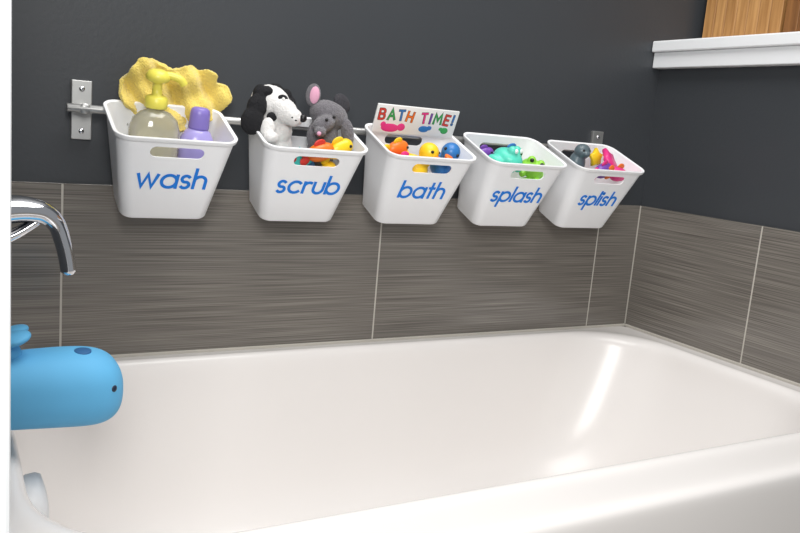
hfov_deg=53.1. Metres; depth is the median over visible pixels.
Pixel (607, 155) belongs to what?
toy
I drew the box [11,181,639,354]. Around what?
tile backsplash
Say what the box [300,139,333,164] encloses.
toy
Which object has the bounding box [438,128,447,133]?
picture
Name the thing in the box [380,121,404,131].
picture
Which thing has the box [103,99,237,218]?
basket
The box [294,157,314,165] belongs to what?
toy
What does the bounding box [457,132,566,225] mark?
basket
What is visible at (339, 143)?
toy
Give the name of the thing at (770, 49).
trim
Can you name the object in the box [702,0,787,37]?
wooden box
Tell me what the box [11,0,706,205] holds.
wall
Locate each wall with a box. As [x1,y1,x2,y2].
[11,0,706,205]
[624,65,799,326]
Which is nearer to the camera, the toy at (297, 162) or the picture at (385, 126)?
the toy at (297, 162)
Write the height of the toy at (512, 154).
0.055 m
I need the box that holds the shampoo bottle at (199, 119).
[177,106,212,158]
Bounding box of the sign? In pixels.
[371,103,459,137]
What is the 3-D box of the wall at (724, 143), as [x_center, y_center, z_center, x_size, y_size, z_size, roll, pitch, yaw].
[0.982,0.140,1.833,0.446,1.124,0.808,-1,11,-30]
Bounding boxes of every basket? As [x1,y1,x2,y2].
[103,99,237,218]
[249,117,367,221]
[362,123,475,223]
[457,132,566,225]
[539,140,643,227]
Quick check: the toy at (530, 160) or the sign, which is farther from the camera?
the toy at (530, 160)
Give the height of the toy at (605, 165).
0.049 m
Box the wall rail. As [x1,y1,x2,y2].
[66,79,603,151]
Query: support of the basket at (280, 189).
hanging from the wall rail
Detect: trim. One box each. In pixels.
[0,0,11,532]
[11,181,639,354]
[111,206,799,386]
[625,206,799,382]
[652,31,799,68]
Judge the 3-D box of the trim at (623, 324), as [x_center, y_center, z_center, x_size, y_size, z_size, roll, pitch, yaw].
[0.122,0.081,1.337,1.523,0.312,0.780,-1,11,-30]
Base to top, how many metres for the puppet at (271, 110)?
0.167 m
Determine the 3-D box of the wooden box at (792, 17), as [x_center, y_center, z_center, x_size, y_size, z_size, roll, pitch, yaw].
[1.043,-0.629,1.741,0.260,0.300,0.242,-1,11,-30]
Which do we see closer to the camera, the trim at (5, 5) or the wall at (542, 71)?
the trim at (5, 5)
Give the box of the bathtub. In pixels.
[10,326,799,532]
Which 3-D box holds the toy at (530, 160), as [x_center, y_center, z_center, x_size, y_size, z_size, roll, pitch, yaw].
[0.274,-0.204,1.676,0.062,0.057,0.058,4,10,-5]
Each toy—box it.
[294,147,311,165]
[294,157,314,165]
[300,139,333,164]
[321,137,352,164]
[385,137,408,153]
[480,145,493,155]
[489,146,522,172]
[519,156,544,178]
[569,144,590,166]
[589,148,602,165]
[595,160,610,178]
[602,148,616,166]
[604,164,624,180]
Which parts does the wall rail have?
post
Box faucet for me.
[11,195,76,274]
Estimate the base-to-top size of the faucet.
0.114 m
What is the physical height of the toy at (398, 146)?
0.043 m
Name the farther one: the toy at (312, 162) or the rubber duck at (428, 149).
the rubber duck at (428, 149)
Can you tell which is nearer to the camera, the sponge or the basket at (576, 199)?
the sponge
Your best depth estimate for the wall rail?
1.35 m
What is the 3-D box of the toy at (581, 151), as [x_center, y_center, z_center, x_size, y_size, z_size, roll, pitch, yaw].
[0.389,-0.233,1.762,0.056,0.075,0.042,7,10,11]
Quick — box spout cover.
[11,324,122,429]
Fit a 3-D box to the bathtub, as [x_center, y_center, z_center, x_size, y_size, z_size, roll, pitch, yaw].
[0.089,0.462,1.398,1.521,0.480,0.784,-1,11,-30]
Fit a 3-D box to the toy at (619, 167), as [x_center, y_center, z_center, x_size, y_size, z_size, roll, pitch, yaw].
[0.477,-0.209,1.771,0.068,0.041,0.030,-3,13,-39]
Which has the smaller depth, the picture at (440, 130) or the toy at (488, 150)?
the picture at (440, 130)
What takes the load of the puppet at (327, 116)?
in the basket at (280, 189)
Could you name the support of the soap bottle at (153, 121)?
in the basket at (145, 185)
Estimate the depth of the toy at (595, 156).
1.78 m
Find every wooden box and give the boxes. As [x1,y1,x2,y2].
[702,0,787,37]
[783,0,799,31]
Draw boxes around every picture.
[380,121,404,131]
[418,126,431,131]
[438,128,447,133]
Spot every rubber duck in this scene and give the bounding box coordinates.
[407,142,439,172]
[430,142,459,173]
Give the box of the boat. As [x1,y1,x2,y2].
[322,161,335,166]
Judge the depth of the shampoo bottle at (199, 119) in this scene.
1.33 m
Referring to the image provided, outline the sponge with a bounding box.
[118,57,231,131]
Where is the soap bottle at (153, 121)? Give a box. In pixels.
[128,68,187,157]
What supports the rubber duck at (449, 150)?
in the basket at (393, 193)
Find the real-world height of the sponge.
0.120 m
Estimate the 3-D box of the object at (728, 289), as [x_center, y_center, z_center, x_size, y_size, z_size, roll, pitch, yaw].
[0.791,0.087,1.708,0.008,0.336,0.800,-1,11,-30]
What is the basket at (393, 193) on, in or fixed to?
hanging from the wall rail
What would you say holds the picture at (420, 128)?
attached to the sign
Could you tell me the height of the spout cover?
0.132 m
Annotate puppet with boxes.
[241,83,306,146]
[306,84,353,165]

